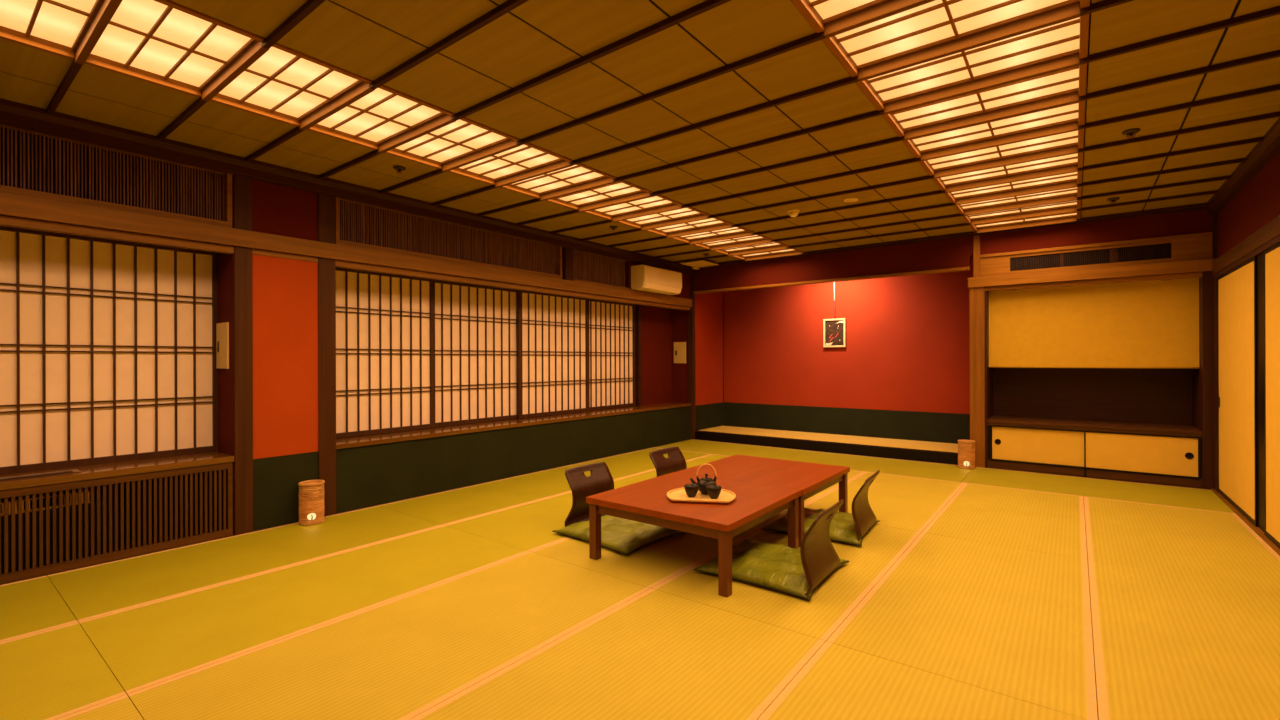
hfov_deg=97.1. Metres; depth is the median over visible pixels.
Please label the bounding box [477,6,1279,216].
trim
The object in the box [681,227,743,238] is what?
diffuser
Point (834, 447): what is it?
trim
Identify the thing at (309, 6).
trim
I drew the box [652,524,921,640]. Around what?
mat
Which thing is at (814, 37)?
trim
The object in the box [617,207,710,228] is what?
ceiling light
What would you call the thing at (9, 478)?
vent
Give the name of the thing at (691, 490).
tea cup
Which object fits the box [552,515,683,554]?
floor cushion
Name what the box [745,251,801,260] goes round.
trim
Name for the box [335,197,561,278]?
transom
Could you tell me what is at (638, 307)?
trim
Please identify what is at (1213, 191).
trim
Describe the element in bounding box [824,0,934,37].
trim
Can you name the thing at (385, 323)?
window
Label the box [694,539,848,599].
floor cushion
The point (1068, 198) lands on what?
trim
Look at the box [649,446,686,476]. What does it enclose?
chair
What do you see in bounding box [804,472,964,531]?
mat
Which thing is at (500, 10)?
trim
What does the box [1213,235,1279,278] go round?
trim
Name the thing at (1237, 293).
door
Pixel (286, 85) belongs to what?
ceiling light
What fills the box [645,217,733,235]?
ceiling light
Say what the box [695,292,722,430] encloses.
wall
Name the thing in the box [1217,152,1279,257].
wall
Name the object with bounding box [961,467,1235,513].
mat
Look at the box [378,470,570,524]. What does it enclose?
mat
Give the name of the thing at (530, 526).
mat
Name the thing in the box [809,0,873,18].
diffuser
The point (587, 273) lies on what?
transom
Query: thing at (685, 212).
diffuser
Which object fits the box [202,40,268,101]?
trim
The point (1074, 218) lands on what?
trim
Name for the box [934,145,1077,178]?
trim
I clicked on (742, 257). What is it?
ceiling light
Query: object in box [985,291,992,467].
trim
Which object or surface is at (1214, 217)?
trim
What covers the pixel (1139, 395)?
wall niche
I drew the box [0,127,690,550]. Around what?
wall
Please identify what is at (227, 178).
transom
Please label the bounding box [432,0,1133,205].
trim
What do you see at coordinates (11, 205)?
trim
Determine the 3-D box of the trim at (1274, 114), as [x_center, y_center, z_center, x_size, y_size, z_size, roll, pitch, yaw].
[1.474,-1.395,4.879,5.600,0.030,0.025,0,0,38]
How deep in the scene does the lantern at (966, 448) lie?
6.17 m
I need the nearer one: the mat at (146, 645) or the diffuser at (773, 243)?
the mat at (146, 645)
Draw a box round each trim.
[0,98,694,274]
[0,192,691,306]
[0,215,233,253]
[0,439,690,584]
[0,451,233,489]
[3,226,215,252]
[46,59,81,114]
[75,0,122,64]
[156,0,324,140]
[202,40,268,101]
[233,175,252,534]
[245,0,528,161]
[252,249,317,262]
[300,82,373,129]
[318,193,335,515]
[319,0,730,178]
[336,260,689,310]
[336,267,668,308]
[336,402,690,448]
[378,114,455,152]
[380,31,825,193]
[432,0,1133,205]
[442,139,519,171]
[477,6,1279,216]
[495,160,571,187]
[516,50,1279,225]
[540,177,615,200]
[550,84,1279,233]
[562,247,573,280]
[579,191,651,211]
[580,111,1279,240]
[607,137,1262,247]
[612,204,682,221]
[632,158,1244,252]
[636,305,641,405]
[641,214,709,230]
[653,175,1229,258]
[667,223,732,237]
[673,190,1217,262]
[688,274,695,439]
[690,232,753,244]
[693,267,969,293]
[695,431,957,464]
[695,439,1201,488]
[698,206,1204,267]
[710,239,771,250]
[715,202,1206,263]
[723,292,723,424]
[728,245,787,255]
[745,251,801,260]
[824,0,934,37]
[858,2,1079,81]
[884,53,1078,113]
[904,91,1078,139]
[921,121,1077,160]
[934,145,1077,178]
[946,164,1077,192]
[955,181,1076,204]
[964,194,1076,215]
[968,258,1216,287]
[969,287,984,467]
[971,206,1076,224]
[973,235,979,277]
[977,216,1076,232]
[980,232,1211,257]
[985,272,1201,290]
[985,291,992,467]
[1201,271,1213,489]
[1204,117,1279,215]
[1211,489,1279,555]
[1212,215,1216,258]
[1212,215,1279,274]
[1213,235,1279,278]
[1214,278,1217,491]
[1257,254,1263,531]
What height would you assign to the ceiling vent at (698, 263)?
0.075 m
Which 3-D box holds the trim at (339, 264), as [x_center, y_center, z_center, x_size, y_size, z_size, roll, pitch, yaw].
[-0.841,-0.766,6.506,0.064,0.047,5.173,0,0,38]
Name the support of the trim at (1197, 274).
attached to the wall at (953, 252)
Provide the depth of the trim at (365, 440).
5.70 m
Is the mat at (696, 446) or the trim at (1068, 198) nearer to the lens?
the trim at (1068, 198)
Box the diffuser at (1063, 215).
[976,213,1076,226]
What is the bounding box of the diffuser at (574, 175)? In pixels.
[513,165,603,192]
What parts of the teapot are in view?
lid, hoop handle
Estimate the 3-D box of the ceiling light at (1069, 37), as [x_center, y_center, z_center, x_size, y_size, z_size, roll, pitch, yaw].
[1.565,-1.521,2.713,0.920,0.248,0.445,0,0,38]
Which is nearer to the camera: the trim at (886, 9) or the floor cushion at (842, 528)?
the trim at (886, 9)
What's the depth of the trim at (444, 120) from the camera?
3.45 m
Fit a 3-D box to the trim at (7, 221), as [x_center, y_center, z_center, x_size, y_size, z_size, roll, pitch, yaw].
[-3.691,-0.757,2.795,0.064,0.047,2.839,0,0,38]
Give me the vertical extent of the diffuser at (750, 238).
0.002 m
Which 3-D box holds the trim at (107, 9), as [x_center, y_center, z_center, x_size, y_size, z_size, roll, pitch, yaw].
[-2.258,-1.409,2.355,0.820,0.087,0.029,0,0,38]
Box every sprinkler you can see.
[393,166,405,173]
[1107,197,1119,202]
[1122,128,1140,137]
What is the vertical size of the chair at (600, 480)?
0.428 m
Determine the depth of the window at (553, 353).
6.74 m
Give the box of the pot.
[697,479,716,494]
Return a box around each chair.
[564,462,613,526]
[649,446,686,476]
[732,499,843,596]
[831,470,879,543]
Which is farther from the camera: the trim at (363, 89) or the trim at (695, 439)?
the trim at (695, 439)
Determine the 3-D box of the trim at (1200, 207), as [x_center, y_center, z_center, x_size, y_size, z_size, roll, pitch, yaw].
[2.991,-1.397,6.866,5.585,0.025,0.060,0,0,38]
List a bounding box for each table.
[586,472,801,597]
[677,455,849,546]
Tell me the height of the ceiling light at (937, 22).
0.248 m
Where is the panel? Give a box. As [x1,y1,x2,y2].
[989,278,1198,368]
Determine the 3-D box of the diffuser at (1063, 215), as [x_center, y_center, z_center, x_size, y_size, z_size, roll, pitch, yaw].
[3.880,-1.449,5.726,0.860,0.002,0.445,0,0,38]
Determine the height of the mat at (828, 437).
0.127 m
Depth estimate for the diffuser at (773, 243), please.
7.19 m
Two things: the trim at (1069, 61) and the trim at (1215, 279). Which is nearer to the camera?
the trim at (1069, 61)
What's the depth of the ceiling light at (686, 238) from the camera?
6.43 m
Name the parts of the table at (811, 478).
leg, leg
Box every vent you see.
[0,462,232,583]
[0,469,80,481]
[681,259,717,269]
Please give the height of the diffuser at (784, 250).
0.002 m
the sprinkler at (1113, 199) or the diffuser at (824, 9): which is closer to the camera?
the diffuser at (824, 9)
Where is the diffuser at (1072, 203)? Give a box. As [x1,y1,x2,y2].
[968,201,1076,217]
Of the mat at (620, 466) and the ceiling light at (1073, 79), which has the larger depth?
the mat at (620, 466)
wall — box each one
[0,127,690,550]
[694,209,1211,290]
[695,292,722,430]
[724,257,972,442]
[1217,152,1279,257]
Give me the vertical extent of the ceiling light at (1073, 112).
0.248 m
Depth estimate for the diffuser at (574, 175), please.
4.50 m
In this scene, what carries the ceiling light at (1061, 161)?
attached to the ceiling
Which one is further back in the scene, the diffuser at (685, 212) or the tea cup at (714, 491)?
the diffuser at (685, 212)
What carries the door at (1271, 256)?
in the wall at (1257, 203)
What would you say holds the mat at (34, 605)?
on the floor
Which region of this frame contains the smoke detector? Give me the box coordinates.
[787,209,799,216]
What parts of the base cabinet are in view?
pull, sliding door, sliding door, pull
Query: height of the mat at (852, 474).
0.056 m
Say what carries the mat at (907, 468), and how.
on the floor
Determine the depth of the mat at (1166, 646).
2.35 m
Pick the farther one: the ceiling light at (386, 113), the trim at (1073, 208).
the trim at (1073, 208)
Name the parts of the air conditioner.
panel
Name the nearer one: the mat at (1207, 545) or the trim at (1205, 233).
the mat at (1207, 545)
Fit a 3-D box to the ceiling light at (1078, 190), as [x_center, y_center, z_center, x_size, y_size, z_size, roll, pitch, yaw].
[3.301,-1.526,4.973,0.920,0.248,0.445,0,0,38]
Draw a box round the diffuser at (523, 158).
[459,144,558,178]
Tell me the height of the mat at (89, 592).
0.056 m
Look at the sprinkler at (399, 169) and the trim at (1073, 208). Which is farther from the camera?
the trim at (1073, 208)
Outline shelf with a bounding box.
[987,416,1201,436]
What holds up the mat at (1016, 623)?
on the floor
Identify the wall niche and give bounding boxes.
[993,273,1200,429]
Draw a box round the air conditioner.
[631,265,681,294]
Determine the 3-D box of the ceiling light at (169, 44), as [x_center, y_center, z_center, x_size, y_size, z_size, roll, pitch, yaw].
[-2.114,-1.509,2.544,0.880,0.248,0.445,0,0,38]
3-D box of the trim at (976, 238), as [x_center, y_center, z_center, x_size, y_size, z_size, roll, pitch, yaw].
[3.759,-1.149,6.308,0.062,0.475,0.072,0,0,38]
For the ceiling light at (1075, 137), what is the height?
0.248 m
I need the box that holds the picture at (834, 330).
[823,282,845,346]
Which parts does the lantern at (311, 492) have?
rope lid, glowing bulb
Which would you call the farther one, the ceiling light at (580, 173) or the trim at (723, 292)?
the trim at (723, 292)
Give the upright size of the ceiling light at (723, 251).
0.248 m
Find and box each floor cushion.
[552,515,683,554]
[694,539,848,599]
[761,508,879,545]
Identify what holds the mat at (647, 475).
on the floor
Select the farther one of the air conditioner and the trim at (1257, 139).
the air conditioner
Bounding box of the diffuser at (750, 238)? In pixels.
[703,235,762,244]
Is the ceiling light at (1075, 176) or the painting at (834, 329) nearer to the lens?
the ceiling light at (1075, 176)
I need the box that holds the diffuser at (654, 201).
[596,196,671,214]
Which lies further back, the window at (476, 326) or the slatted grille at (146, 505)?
the window at (476, 326)
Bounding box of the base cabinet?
[987,416,1201,487]
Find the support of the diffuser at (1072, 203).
attached to the ceiling light at (1077, 203)
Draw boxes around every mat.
[0,575,77,641]
[0,622,125,719]
[47,506,442,622]
[55,694,142,719]
[79,525,529,695]
[128,552,650,719]
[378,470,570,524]
[410,588,825,719]
[444,481,629,550]
[530,510,787,587]
[549,448,710,479]
[613,454,729,483]
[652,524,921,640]
[653,439,809,459]
[698,425,957,452]
[757,641,1084,719]
[786,470,864,509]
[787,451,972,482]
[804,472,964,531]
[827,532,1097,719]
[923,483,1086,559]
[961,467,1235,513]
[1084,497,1279,591]
[1088,560,1279,719]
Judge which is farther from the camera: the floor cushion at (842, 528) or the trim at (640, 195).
the trim at (640, 195)
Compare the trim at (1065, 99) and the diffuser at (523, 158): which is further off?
the diffuser at (523, 158)
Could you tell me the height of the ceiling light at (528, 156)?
0.248 m
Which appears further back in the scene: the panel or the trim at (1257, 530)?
the panel
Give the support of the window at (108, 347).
in the wall at (285, 291)
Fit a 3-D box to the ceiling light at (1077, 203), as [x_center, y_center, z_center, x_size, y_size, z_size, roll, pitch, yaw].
[3.590,-1.527,5.350,0.920,0.248,0.445,0,0,38]
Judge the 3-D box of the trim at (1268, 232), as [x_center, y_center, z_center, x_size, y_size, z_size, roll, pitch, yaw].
[2.575,-0.823,1.677,0.055,0.120,8.700,0,0,38]
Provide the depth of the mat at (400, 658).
2.33 m
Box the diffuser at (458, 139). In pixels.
[396,119,505,161]
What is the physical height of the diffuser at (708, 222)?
0.002 m
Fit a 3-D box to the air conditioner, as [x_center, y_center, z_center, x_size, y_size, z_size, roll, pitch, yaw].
[0.239,-1.087,7.683,0.224,0.338,0.880,0,0,38]
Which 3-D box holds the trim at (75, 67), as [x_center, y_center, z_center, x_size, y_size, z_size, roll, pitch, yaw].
[-1.130,-1.387,1.489,5.600,0.030,0.025,0,0,38]
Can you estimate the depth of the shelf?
5.75 m
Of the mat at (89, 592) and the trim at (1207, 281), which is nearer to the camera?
the mat at (89, 592)
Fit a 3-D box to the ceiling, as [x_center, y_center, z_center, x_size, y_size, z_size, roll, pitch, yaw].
[0.555,-1.562,3.889,6.350,0.320,9.950,0,0,38]
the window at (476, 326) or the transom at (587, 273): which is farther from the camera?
the transom at (587, 273)
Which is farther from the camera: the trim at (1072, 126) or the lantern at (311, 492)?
the lantern at (311, 492)
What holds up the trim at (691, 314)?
attached to the wall at (953, 252)
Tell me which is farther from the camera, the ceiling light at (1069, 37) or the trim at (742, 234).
the trim at (742, 234)
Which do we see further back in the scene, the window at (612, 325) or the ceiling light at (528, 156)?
the window at (612, 325)
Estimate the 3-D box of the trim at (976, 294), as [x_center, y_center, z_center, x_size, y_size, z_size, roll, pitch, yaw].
[3.765,0.163,6.307,0.143,2.150,0.090,0,0,38]
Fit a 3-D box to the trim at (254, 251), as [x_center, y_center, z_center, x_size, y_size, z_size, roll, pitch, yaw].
[-2.610,-0.765,4.168,0.026,0.037,0.439,0,0,38]
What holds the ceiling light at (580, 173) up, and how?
attached to the ceiling
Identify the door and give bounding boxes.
[1217,256,1257,526]
[1263,242,1279,548]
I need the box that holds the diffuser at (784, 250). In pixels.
[743,249,793,255]
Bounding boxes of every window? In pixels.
[0,226,217,474]
[336,268,434,437]
[435,280,516,426]
[517,290,589,418]
[589,299,635,410]
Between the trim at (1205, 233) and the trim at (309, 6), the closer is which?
the trim at (309, 6)
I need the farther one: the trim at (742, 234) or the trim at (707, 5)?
the trim at (742, 234)
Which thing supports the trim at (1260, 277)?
attached to the wall at (1257, 203)
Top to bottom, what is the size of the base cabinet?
0.528 m
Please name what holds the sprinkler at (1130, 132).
attached to the ceiling
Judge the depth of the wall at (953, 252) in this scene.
6.55 m
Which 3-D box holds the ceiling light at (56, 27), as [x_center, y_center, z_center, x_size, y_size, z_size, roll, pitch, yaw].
[-2.403,-1.508,2.167,0.880,0.248,0.445,0,0,38]
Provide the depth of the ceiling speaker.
4.95 m
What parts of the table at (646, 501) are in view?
leg, leg, leg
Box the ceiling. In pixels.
[0,0,1279,262]
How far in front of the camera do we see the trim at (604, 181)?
4.59 m
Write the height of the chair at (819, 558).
0.428 m
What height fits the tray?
0.022 m
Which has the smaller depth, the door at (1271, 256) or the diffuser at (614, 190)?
the door at (1271, 256)
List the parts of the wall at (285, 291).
panel, red panel, recess panel, panel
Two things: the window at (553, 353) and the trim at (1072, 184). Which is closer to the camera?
the trim at (1072, 184)
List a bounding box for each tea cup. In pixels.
[684,484,698,496]
[706,485,721,498]
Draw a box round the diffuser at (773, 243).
[722,242,777,250]
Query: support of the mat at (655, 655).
on the floor
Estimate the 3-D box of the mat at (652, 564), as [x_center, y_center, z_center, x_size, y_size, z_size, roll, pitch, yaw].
[0.265,1.226,4.016,0.946,0.056,1.902,0,0,38]
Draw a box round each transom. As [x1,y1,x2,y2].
[0,124,231,227]
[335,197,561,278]
[573,249,629,289]
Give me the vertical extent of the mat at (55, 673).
0.056 m
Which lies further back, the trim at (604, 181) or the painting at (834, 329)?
the painting at (834, 329)
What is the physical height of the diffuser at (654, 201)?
0.002 m
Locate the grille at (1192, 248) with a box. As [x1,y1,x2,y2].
[980,235,1211,276]
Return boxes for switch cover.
[216,322,228,368]
[674,342,685,362]
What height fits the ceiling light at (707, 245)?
0.248 m
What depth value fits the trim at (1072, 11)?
2.48 m
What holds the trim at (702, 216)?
attached to the ceiling
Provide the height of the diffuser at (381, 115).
0.002 m
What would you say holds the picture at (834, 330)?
attached to the wall at (907, 348)
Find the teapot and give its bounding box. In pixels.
[690,463,716,494]
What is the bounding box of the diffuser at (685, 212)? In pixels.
[627,208,698,223]
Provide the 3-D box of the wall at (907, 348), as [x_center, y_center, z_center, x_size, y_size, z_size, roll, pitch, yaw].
[2.841,-0.119,8.179,3.860,2.620,0.086,0,0,38]
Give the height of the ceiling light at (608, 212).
0.248 m
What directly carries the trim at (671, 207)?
attached to the ceiling
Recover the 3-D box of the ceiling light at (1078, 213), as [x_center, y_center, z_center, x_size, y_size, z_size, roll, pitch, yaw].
[3.880,-1.528,5.726,0.920,0.248,0.445,0,0,38]
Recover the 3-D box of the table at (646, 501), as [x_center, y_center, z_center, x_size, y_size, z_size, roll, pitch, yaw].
[0.350,1.012,3.504,0.970,0.372,0.959,0,0,38]
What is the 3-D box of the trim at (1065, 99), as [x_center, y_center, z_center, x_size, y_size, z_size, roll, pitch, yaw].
[1.999,-1.423,3.278,0.860,0.087,0.029,0,0,38]
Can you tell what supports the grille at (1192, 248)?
on the trim at (1192, 266)
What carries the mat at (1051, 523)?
on the floor
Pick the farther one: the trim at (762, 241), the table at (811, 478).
the trim at (762, 241)
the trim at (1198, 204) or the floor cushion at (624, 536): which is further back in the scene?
the trim at (1198, 204)
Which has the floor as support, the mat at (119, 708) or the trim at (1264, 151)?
the mat at (119, 708)
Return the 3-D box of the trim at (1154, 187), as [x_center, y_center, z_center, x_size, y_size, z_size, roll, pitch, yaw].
[2.342,-1.397,6.009,5.600,0.030,0.025,0,0,38]
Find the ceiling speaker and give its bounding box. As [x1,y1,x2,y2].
[844,198,857,201]
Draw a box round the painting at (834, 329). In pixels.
[825,320,843,345]
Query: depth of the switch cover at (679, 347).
8.66 m
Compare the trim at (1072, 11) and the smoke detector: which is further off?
the smoke detector
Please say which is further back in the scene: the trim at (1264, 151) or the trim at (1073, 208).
the trim at (1073, 208)
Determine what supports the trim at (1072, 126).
attached to the ceiling
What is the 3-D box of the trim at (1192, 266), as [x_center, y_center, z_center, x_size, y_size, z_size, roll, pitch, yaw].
[4.457,-0.862,5.732,1.970,0.107,0.075,0,0,38]
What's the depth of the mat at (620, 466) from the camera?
6.62 m
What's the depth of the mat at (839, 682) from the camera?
2.01 m
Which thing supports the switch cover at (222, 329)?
attached to the wall at (285, 291)
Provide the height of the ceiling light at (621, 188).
0.248 m
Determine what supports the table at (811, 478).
on the mat at (834, 599)
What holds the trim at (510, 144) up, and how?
attached to the ceiling
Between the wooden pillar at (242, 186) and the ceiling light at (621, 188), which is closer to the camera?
the wooden pillar at (242, 186)
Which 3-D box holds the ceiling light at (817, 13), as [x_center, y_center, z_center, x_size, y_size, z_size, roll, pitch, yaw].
[0.986,-1.519,1.960,0.920,0.248,0.445,0,0,38]
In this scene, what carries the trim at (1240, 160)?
attached to the ceiling
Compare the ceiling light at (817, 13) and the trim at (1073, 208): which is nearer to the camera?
the ceiling light at (817, 13)
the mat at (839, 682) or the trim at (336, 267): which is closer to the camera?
the mat at (839, 682)
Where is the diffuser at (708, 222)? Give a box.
[655,218,721,231]
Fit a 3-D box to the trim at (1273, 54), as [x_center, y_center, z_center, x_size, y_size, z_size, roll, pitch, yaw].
[0.895,-1.393,4.126,5.600,0.030,0.025,0,0,38]
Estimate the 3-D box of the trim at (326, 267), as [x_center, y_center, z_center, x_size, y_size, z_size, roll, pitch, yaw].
[-2.592,-0.012,4.512,0.432,2.540,0.126,0,0,38]
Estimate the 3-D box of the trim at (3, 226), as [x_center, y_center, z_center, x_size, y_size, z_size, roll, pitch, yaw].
[-3.860,-0.830,2.925,0.358,0.115,2.839,0,0,38]
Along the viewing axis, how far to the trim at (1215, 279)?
5.07 m
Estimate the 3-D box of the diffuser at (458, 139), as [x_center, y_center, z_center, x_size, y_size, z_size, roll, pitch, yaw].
[-1.245,-1.433,3.674,0.820,0.002,0.445,0,0,38]
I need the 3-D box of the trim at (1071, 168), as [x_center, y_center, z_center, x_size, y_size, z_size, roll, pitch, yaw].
[2.867,-1.425,4.408,0.860,0.087,0.029,0,0,38]
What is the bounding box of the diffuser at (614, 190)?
[559,183,639,204]
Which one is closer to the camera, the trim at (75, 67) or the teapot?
the trim at (75, 67)
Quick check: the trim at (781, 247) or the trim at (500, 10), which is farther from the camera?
the trim at (781, 247)
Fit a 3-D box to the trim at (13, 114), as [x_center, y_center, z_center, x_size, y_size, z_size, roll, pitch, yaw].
[-1.843,-1.337,5.088,0.085,0.115,8.730,0,0,38]
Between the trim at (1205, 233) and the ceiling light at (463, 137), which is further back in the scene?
the trim at (1205, 233)
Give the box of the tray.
[667,487,735,503]
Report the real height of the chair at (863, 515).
0.428 m
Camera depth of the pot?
3.40 m
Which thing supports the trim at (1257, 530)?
attached to the wall at (1257, 203)
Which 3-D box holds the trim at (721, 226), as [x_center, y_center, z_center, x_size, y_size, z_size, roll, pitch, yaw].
[0.636,-1.419,6.122,0.820,0.087,0.029,0,0,38]
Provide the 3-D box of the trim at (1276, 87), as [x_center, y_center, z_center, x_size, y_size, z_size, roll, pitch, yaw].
[1.185,-1.394,4.503,5.600,0.030,0.025,0,0,38]
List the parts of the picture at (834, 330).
frame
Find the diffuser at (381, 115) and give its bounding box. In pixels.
[317,88,439,141]
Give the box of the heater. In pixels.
[1,490,107,573]
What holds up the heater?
on the floor
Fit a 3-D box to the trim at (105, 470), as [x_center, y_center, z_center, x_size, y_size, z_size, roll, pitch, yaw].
[-3.826,0.684,2.900,0.434,0.040,2.835,0,0,38]
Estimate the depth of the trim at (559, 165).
4.21 m
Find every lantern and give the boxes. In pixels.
[298,480,324,525]
[958,440,975,468]
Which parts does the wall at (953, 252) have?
panel, panel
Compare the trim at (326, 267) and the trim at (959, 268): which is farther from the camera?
the trim at (959, 268)
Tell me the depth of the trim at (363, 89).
3.08 m
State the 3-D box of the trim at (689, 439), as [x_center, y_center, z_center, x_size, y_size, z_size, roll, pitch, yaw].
[-1.869,1.233,5.115,0.037,0.058,8.730,0,0,38]
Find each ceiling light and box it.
[0,0,102,59]
[84,0,263,97]
[210,42,371,126]
[307,85,454,149]
[385,117,519,168]
[448,143,572,184]
[500,163,615,198]
[545,180,652,209]
[584,195,683,219]
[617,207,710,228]
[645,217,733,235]
[671,226,754,242]
[694,234,772,248]
[714,241,788,254]
[732,248,803,259]
[791,0,887,32]
[822,0,1089,76]
[856,14,1088,110]
[882,63,1086,136]
[903,100,1085,157]
[919,129,1083,175]
[933,152,1082,190]
[944,171,1082,202]
[954,186,1081,213]
[962,200,1080,222]
[969,211,1080,231]
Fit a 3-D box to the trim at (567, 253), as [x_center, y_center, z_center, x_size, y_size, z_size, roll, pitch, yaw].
[-0.835,-1.097,6.509,0.070,0.380,0.130,0,0,38]

